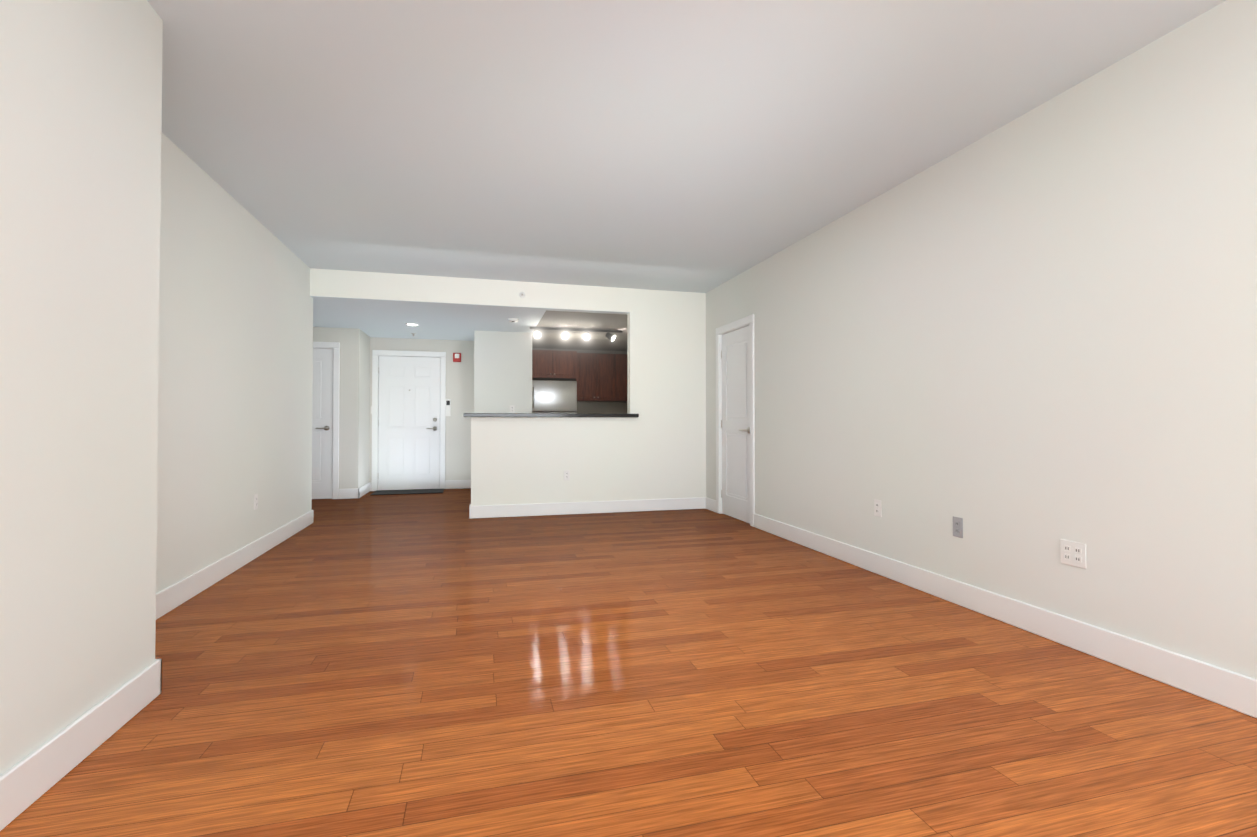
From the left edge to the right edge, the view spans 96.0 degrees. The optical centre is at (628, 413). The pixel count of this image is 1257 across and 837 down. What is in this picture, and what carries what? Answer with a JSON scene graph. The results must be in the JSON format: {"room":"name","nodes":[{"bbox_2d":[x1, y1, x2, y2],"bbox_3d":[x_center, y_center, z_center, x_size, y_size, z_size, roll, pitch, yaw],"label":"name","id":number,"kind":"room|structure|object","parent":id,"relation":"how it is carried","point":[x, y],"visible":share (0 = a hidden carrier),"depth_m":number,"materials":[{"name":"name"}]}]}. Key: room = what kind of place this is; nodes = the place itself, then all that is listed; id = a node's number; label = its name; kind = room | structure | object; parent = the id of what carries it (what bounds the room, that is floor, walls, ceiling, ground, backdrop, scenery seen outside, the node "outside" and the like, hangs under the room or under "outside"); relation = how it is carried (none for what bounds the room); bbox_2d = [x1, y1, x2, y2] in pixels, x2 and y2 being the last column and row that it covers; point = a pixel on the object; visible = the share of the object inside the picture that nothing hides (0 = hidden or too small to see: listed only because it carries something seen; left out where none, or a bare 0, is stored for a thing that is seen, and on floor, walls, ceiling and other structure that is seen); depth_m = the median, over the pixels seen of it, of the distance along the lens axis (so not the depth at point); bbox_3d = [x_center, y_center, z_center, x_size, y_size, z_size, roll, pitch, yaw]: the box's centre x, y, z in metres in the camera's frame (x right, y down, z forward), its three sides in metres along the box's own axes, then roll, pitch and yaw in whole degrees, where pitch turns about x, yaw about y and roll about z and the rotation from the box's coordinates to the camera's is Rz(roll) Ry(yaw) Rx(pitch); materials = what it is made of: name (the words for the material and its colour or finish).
{"room":"empty living room","nodes":[
{"label":"empty living room","id":0,"kind":"room"},
{"bbox_2d":[0,0,162,775],"bbox_3d":[-1.491,-0.260,-0.380,0.710,2.600,5.100,0,-1,-15],"label":"wall","id":1,"kind":"structure","parent":0,"point":[80,133],"depth_m":1.73,"materials":[{"name":"paint"}]},
{"bbox_2d":[0,659,161,830],"bbox_3d":[-1.181,0.976,-0.152,0.016,0.135,4.816,0,-1,-15],"label":"baseboard","id":2,"kind":"structure","parent":1,"relation":"attached to","point":[36,774],"depth_m":1.69,"materials":[{"name":"paint"}]},
{"bbox_2d":[156,132,312,592],"bbox_3d":[-2.813,-0.199,3.929,0.120,2.600,3.910,0,-1,-15],"label":"wall","id":3,"kind":"structure","parent":0,"point":[235,381],"depth_m":3.79,"materials":[{"name":"paint"}]},
{"bbox_2d":[156,510,313,619],"bbox_3d":[-2.764,1.034,3.933,0.046,0.135,3.926,0,-1,-15],"label":"baseboard","id":4,"kind":"structure","parent":3,"relation":"attached to","point":[178,593],"depth_m":3.75,"materials":[{"name":"paint"}]},
{"bbox_2d":[254,494,257,509],"bbox_3d":[-2.860,0.677,4.344,0.009,0.114,0.070,0,-1,-15],"label":"electrical outlet","id":5,"kind":"object","parent":3,"relation":"attached to","point":[255,501],"visible":1,"depth_m":4.33,"materials":[{"name":"white plastic"}]},
{"bbox_2d":[313,327,369,488],"bbox_3d":[-4.817,0.004,8.329,1.880,2.320,1.750,0,-1,-15],"label":"wall","id":6,"kind":"structure","parent":0,"point":[354,413],"depth_m":7.71,"materials":[{"name":"paint"}]},
{"bbox_2d":[312,348,332,498],"bbox_3d":[-4.394,0.135,7.544,0.808,2.024,0.101,0,-1,-15],"label":"closet door","id":7,"kind":"structure","parent":6,"relation":"in","point":[322,406],"depth_m":7.63,"materials":[{"name":"paint"}]},
{"bbox_2d":[313,342,339,498],"bbox_3d":[-4.399,0.095,7.578,0.974,2.117,0.123,0,-1,-15],"label":"door frame","id":8,"kind":"structure","parent":6,"relation":"attached to","point":[335,346],"depth_m":7.63,"materials":[{"name":"paint"}]},
{"bbox_2d":[356,482,370,497],"bbox_3d":[-3.771,1.094,8.098,0.030,0.135,0.826,0,-1,-15],"label":"baseboard","id":9,"kind":"structure","parent":6,"relation":"attached to","point":[363,490],"depth_m":7.98,"materials":[{"name":"paint"}]},
{"bbox_2d":[369,337,473,486],"bbox_3d":[-3.279,0.016,9.159,1.520,2.320,0.940,0,-1,-15],"label":"wall","id":10,"kind":"structure","parent":0,"point":[460,385],"depth_m":8.82,"materials":[{"name":"paint"}]},
{"bbox_2d":[371,350,445,490],"bbox_3d":[-3.362,0.106,8.694,1.054,2.127,0.123,0,-1,-15],"label":"door frame","id":11,"kind":"structure","parent":10,"relation":"attached to","point":[376,354],"depth_m":8.60,"materials":[{"name":"paint"}]},
{"bbox_2d":[378,356,439,489],"bbox_3d":[-3.357,0.146,8.659,0.888,2.034,0.101,0,-1,-15],"label":"entry door","id":12,"kind":"structure","parent":10,"relation":"in","point":[409,429],"depth_m":8.67,"materials":[{"name":"paint"}]},
{"bbox_2d":[445,399,450,415],"bbox_3d":[-2.802,-0.094,8.788,0.080,0.270,0.024,0,-1,-15],"label":"intercom panel","id":13,"kind":"object","parent":10,"relation":"attached to","point":[447,407],"visible":1,"depth_m":8.78,"materials":[{"name":"white plastic"}]},
{"bbox_2d":[453,353,460,361],"bbox_3d":[-2.672,-0.874,8.816,0.120,0.140,0.060,0,-1,-15],"label":"fire alarm strobe","id":14,"kind":"object","parent":10,"relation":"attached to","point":[456,357],"visible":1,"depth_m":8.79,"materials":[{"name":"red plastic"}]},
{"bbox_2d":[445,480,470,488],"bbox_3d":[-2.648,1.104,8.817,0.390,0.135,0.016,0,-1,-15],"label":"baseboard","id":15,"kind":"structure","parent":10,"relation":"attached to","point":[449,484],"depth_m":8.81,"materials":[{"name":"paint"}]},
{"bbox_2d":[474,330,531,412],"bbox_3d":[-2.022,0.013,8.946,0.800,2.320,2.000,0,-1,-15],"label":"wall","id":16,"kind":"structure","parent":0,"point":[502,372],"depth_m":7.98,"materials":[{"name":"paint"}]},
{"bbox_2d":[510,405,514,412],"bbox_3d":[-1.646,-0.060,8.007,0.070,0.114,0.009,0,-1,-15],"label":"outlet","id":17,"kind":"object","parent":16,"relation":"attached to","point":[512,408],"visible":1,"depth_m":8.01,"materials":[{"name":"white plastic"}]},
{"bbox_2d":[310,268,705,350],"bbox_3d":[-2.368,-1.374,7.936,6.400,0.434,3.810,0,-1,-15],"label":"ceiling","id":18,"kind":"structure","parent":0,"point":[366,285],"depth_m":6.54,"materials":[{"name":"paint"}]},
{"bbox_2d":[405,323,418,325],"bbox_3d":[-2.818,-1.160,7.373,0.170,0.011,0.170,0,-1,-15],"label":"recessed light","id":19,"kind":"object","parent":18,"relation":"in","point":[413,324],"visible":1,"depth_m":7.34,"materials":[{"name":"paint"}]},
{"bbox_2d":[508,318,518,321],"bbox_3d":[-1.427,-1.153,7.010,0.130,0.036,0.130,0,-1,-15],"label":"smoke detector","id":20,"kind":"object","parent":18,"relation":"attached to","point":[513,319],"visible":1,"depth_m":6.96,"materials":[{"name":"white plastic"}]},
{"bbox_2d":[530,327,621,340],"bbox_3d":[-0.701,-1.081,7.739,1.280,0.158,0.139,0,-1,-15],"label":"spotlight","id":21,"kind":"object","parent":18,"relation":"attached to","point":[565,335],"visible":1,"depth_m":7.72,"materials":[{"name":"grey metal"}]},
{"bbox_2d":[532,348,626,401],"bbox_3d":[-0.932,0.030,10.117,1.910,2.320,0.300,0,-1,-15],"label":"wall","id":22,"kind":"structure","parent":0,"point":[602,351],"depth_m":10.04,"materials":[{"name":"paint"}]},
{"bbox_2d":[532,350,576,380],"bbox_3d":[-1.317,-0.808,9.557,0.820,0.460,0.600,0,-1,-15],"label":"upper cabinet","id":23,"kind":"object","parent":22,"relation":"attached to","point":[556,365],"visible":0.88,"depth_m":9.32,"materials":[{"name":"brown wood"}]},
{"bbox_2d":[573,353,626,401],"bbox_3d":[-0.429,-0.623,9.901,1.046,0.820,0.390,0,-1,-15],"label":"upper cabinet","id":24,"kind":"object","parent":22,"relation":"attached to","point":[601,377],"visible":0.69,"depth_m":9.73,"materials":[{"name":"brown wood"}]},
{"bbox_2d":[471,312,705,505],"bbox_3d":[-0.399,-0.021,6.533,2.730,2.320,0.120,0,-1,-15],"label":"wall","id":25,"kind":"structure","parent":0,"point":[666,377],"depth_m":6.59,"materials":[{"name":"paint"}]},
{"bbox_2d":[519,292,524,297],"bbox_3d":[-1.176,-1.315,6.266,0.070,0.070,0.030,0,-1,-15],"label":"smoke detector","id":26,"kind":"object","parent":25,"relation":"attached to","point":[521,294],"visible":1,"depth_m":6.27,"materials":[{"name":"white plastic"}]},
{"bbox_2d":[463,413,638,416],"bbox_3d":[-0.868,0.022,6.469,1.950,0.040,0.360,0,-1,-15],"label":"countertop","id":27,"kind":"structure","parent":25,"relation":"on","point":[539,415],"depth_m":6.26,"materials":[{"name":"black stone"}]},
{"bbox_2d":[564,470,569,479],"bbox_3d":[-0.696,0.697,6.377,0.070,0.114,0.009,0,-1,-15],"label":"outlet","id":28,"kind":"object","parent":25,"relation":"attached to","point":[566,474],"visible":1,"depth_m":6.38,"materials":[{"name":"white plastic"}]},
{"bbox_2d":[469,497,703,518],"bbox_3d":[-0.392,1.070,6.459,2.746,0.135,0.036,0,-1,-15],"label":"baseboard","id":29,"kind":"structure","parent":25,"relation":"attached to","point":[538,509],"depth_m":6.41,"materials":[{"name":"paint"}]},
{"bbox_2d":[0,488,1256,836],"bbox_3d":[-1.220,1.147,3.606,6.400,0.100,12.700,0,-1,-15],"label":"floor","id":30,"kind":"structure","parent":0,"point":[408,666],"depth_m":2.06,"materials":[{"name":"brown wood"}]},
{"bbox_2d":[370,489,443,494],"bbox_3d":[-3.247,1.159,8.364,0.980,0.012,0.500,0,-1,-15],"label":"door mat","id":31,"kind":"object","parent":30,"relation":"on","point":[399,492],"visible":1,"depth_m":8.36,"materials":[{"name":"grey fabric"}]},
{"bbox_2d":[532,380,576,412],"bbox_3d":[-1.300,0.321,9.478,0.780,1.720,0.696,0,-1,-15],"label":"fridge","id":32,"kind":"object","parent":30,"relation":"on","point":[551,396],"visible":0.35,"depth_m":9.21,"materials":[{"name":"silver metal"}]},
{"bbox_2d":[576,402,626,413],"bbox_3d":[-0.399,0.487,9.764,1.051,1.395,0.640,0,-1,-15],"label":"backsplash","id":33,"kind":"structure","parent":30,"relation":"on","point":[601,407],"depth_m":10.07,"materials":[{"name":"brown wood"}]},
{"bbox_2d":[147,0,1225,292],"bbox_3d":[0.020,-1.601,2.004,4.850,0.150,8.890,0,-1,-15],"label":"ceiling","id":34,"kind":"structure","parent":0,"point":[701,146],"depth_m":2.85,"materials":[{"name":"paint"}]},
{"bbox_2d":[706,0,1256,678],"bbox_3d":[1.649,-0.192,4.391,0.120,2.600,12.700,0,-1,-15],"label":"wall","id":35,"kind":"structure","parent":0,"point":[1024,344],"depth_m":2.69,"materials":[{"name":"paint"}]},
{"bbox_2d":[704,497,715,511],"bbox_3d":[0.975,1.073,6.633,0.016,0.135,0.285,0,-1,-15],"label":"baseboard","id":36,"kind":"structure","parent":35,"relation":"attached to","point":[710,504],"depth_m":6.66,"materials":[{"name":"paint"}]},
{"bbox_2d":[721,326,749,522],"bbox_3d":[1.146,0.114,6.073,0.101,2.024,0.748,0,-1,-15],"label":"bedroom door","id":37,"kind":"structure","parent":35,"relation":"in","point":[735,423],"depth_m":6.08,"materials":[{"name":"paint"}]},
{"bbox_2d":[716,314,754,526],"bbox_3d":[1.180,0.074,6.079,0.123,2.117,0.914,0,-1,-15],"label":"door frame","id":38,"kind":"structure","parent":35,"relation":"attached to","point":[737,324],"depth_m":6.18,"materials":[{"name":"paint"}]},
{"bbox_2d":[874,499,881,516],"bbox_3d":[1.713,0.651,3.889,0.009,0.114,0.070,0,-1,-15],"label":"electrical outlet","id":39,"kind":"object","parent":35,"relation":"attached to","point":[877,508],"visible":1,"depth_m":3.88,"materials":[{"name":"white plastic"}]},
{"bbox_2d":[953,516,962,537],"bbox_3d":[1.886,0.652,3.242,0.009,0.114,0.070,0,-1,-15],"label":"electrical outlet","id":40,"kind":"object","parent":35,"relation":"attached to","point":[957,526],"visible":1,"depth_m":3.24,"materials":[{"name":"grey plastic"}]},
{"bbox_2d":[754,513,1256,718],"bbox_3d":[2.197,1.007,2.059,0.016,0.135,7.345,0,-1,-15],"label":"baseboard","id":41,"kind":"structure","parent":35,"relation":"attached to","point":[1235,691],"depth_m":2.65,"materials":[{"name":"paint"}]},
{"bbox_2d":[1060,539,1086,568],"bbox_3d":[2.054,0.648,2.614,0.009,0.114,0.116,0,-1,-15],"label":"electrical outlet","id":42,"kind":"object","parent":35,"relation":"attached to","point":[1073,553],"visible":1,"depth_m":2.61,"materials":[{"name":"white plastic"}]}
]}

